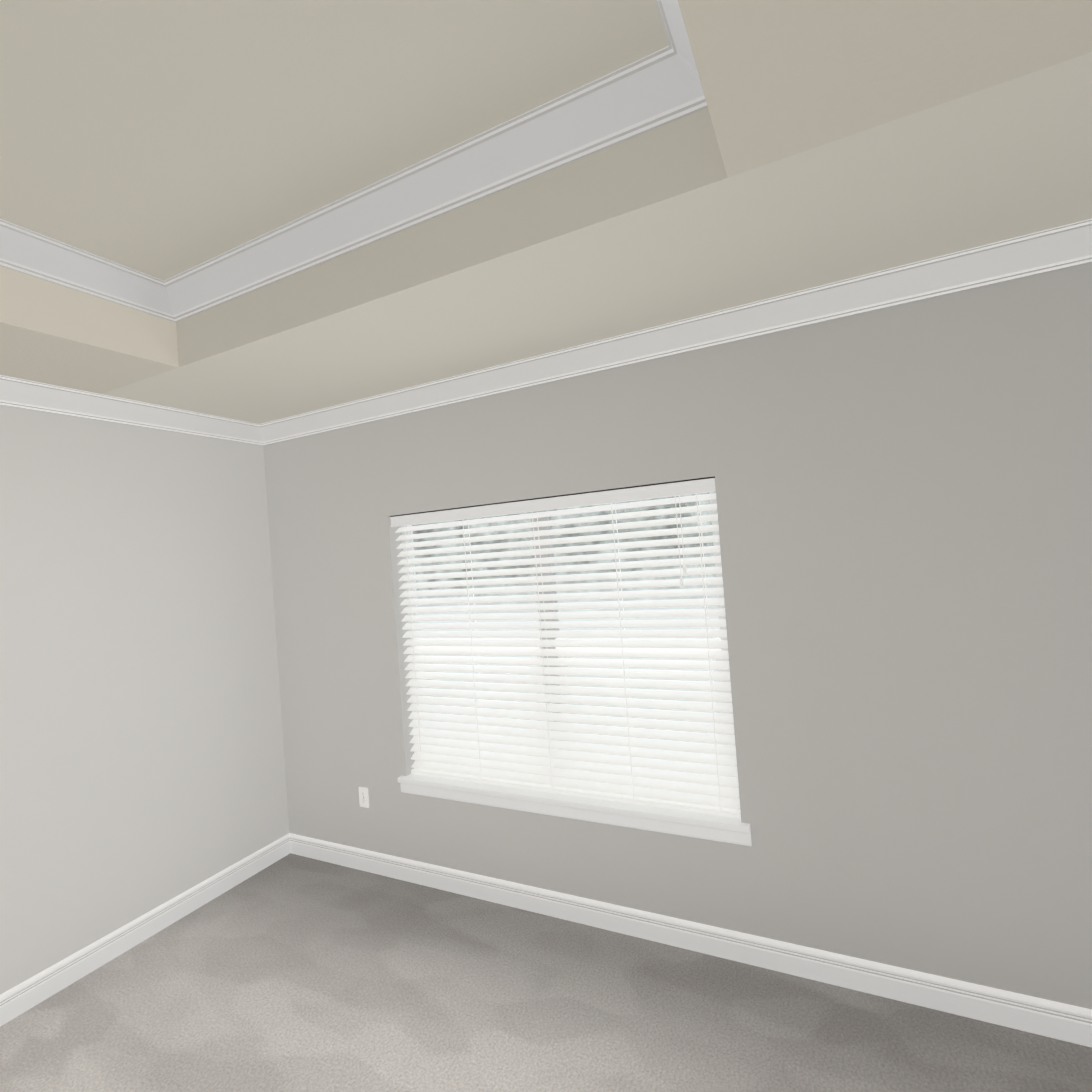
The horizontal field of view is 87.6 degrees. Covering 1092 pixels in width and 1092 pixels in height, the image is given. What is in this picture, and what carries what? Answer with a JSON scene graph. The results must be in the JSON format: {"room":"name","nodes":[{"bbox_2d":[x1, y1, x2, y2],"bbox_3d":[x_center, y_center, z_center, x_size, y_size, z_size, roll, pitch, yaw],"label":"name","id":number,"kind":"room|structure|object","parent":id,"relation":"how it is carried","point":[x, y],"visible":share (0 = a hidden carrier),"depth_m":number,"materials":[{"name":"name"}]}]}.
{"room":"empty bedroom","nodes":[
{"label":"empty bedroom","id":0,"kind":"room"},
{"bbox_2d":[0,405,287,994],"bbox_3d":[-3.286,0.449,0.733,0.160,3.175,6.936,-5,-1,26],"label":"wall","id":1,"kind":"structure","parent":0,"point":[204,672],"depth_m":2.87,"materials":[{"name":"grey paint"}]},
{"bbox_2d":[0,375,267,445],"bbox_3d":[-3.254,-0.635,0.691,0.089,0.108,6.616,-5,-1,26],"label":"crown molding","id":2,"kind":"structure","parent":1,"relation":"attached to","point":[14,392],"depth_m":2.89,"materials":[{"name":"white wood"}]},
{"bbox_2d":[0,834,291,1026],"bbox_3d":[-3.095,1.967,0.675,0.017,0.118,6.616,-5,-1,26],"label":"baseboard","id":3,"kind":"structure","parent":1,"relation":"attached to","point":[31,992],"depth_m":2.79,"materials":[{"name":"white wood"}]},
{"bbox_2d":[0,853,1091,1091],"bbox_3d":[-1.191,1.936,-0.266,4.580,0.120,6.936,-5,-1,26],"label":"floor","id":4,"kind":"structure","parent":0,"point":[292,973],"depth_m":2.22,"materials":[{"name":"carpet"}]},
{"bbox_2d":[0,0,1091,423],"bbox_3d":[-1.410,-1.064,-0.230,4.580,0.455,6.936,-5,-1,26],"label":"ceiling","id":5,"kind":"structure","parent":0,"point":[818,142],"depth_m":1.61,"materials":[{"name":"beige paint"}]},
{"bbox_2d":[0,219,187,321],"bbox_3d":[-2.602,-0.998,0.438,0.103,0.116,4.571,-5,-1,26],"label":"crown molding","id":6,"kind":"structure","parent":5,"relation":"attached to","point":[23,250],"depth_m":2.14,"materials":[{"name":"white wood"}]},
{"bbox_2d":[160,56,671,316],"bbox_3d":[-0.617,-1.125,1.947,2.100,0.116,0.103,-5,-1,26],"label":"crown molding","id":7,"kind":"structure","parent":5,"relation":"attached to","point":[658,88],"depth_m":1.80,"materials":[{"name":"white wood"}]},
{"bbox_2d":[648,0,707,121],"bbox_3d":[-0.607,-1.156,-0.551,0.103,0.116,4.571,-5,-1,26],"label":"crown molding","id":8,"kind":"structure","parent":5,"relation":"attached to","point":[674,65],"depth_m":1.46,"materials":[{"name":"white wood"}]},
{"bbox_2d":[264,262,1091,1008],"bbox_3d":[0.185,0.220,2.793,4.230,3.175,0.160,-5,-1,26],"label":"wall","id":9,"kind":"structure","parent":0,"point":[904,491],"depth_m":2.24,"materials":[{"name":"grey paint"}]},
{"bbox_2d":[359,787,368,807],"bbox_3d":[-1.073,1.480,3.350,0.070,0.115,0.008,-5,-1,26],"label":"duplex electrical outlet","id":10,"kind":"object","parent":9,"relation":"attached to","point":[363,797],"visible":1,"depth_m":3.35,"materials":[{"name":"white plastic"}]},
{"bbox_2d":[391,477,714,516],"bbox_3d":[-0.060,-0.233,2.882,1.805,0.006,0.086,-5,-1,26],"label":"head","id":11,"kind":"object","parent":9,"relation":"attached to","point":[560,495],"visible":0.43,"depth_m":2.76,"materials":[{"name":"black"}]},
{"bbox_2d":[401,492,739,798],"bbox_3d":[0.020,0.497,2.927,1.807,1.474,0.057,-5,-1,26],"label":"window","id":12,"kind":"structure","parent":9,"relation":"in","point":[714,501],"depth_m":2.90,"materials":[{"name":"glass"}]},
{"bbox_2d":[390,478,715,526],"bbox_3d":[-0.063,-0.201,2.871,1.799,0.057,0.077,-5,-1,26],"label":"blind valance","id":13,"kind":"object","parent":12,"relation":"attached to","point":[650,492],"visible":0.92,"depth_m":2.76,"materials":[{"name":"white plastic"}]},
{"bbox_2d":[395,493,740,817],"bbox_3d":[-0.013,0.529,2.856,1.791,1.406,0.084,-5,-1,26],"label":"window blinds","id":14,"kind":"object","parent":12,"relation":"attached to","point":[656,776],"visible":0.9,"depth_m":2.79,"materials":[{"name":"white plastic"}]},
{"bbox_2d":[398,774,751,845],"bbox_3d":[0.038,1.279,2.838,1.877,0.090,0.134,-5,-1,26],"label":"window sill","id":15,"kind":"structure","parent":9,"relation":"attached to","point":[726,829],"depth_m":2.71,"materials":[{"name":"white wood"}]},
{"bbox_2d":[260,219,1091,443],"bbox_3d":[0.055,-0.853,2.692,4.080,0.108,0.089,-5,-1,26],"label":"crown molding","id":16,"kind":"structure","parent":9,"relation":"attached to","point":[1056,248],"depth_m":2.32,"materials":[{"name":"white wood"}]},
{"bbox_2d":[288,833,1091,1047],"bbox_3d":[0.262,1.746,2.693,4.200,0.118,0.017,-5,-1,26],"label":"baseboard","id":17,"kind":"structure","parent":9,"relation":"attached to","point":[1048,1018],"depth_m":2.39,"materials":[{"name":"white wood"}]},
{"label":"outside","id":18,"kind":"structure","parent":0,"visible":0},
{"bbox_2d":[413,492,720,763],"bbox_3d":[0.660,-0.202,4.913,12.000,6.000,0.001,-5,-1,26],"label":"window glass","id":19,"kind":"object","parent":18,"point":[690,514],"depth_m":5.08,"materials":[{"name":"glass"}]}
]}

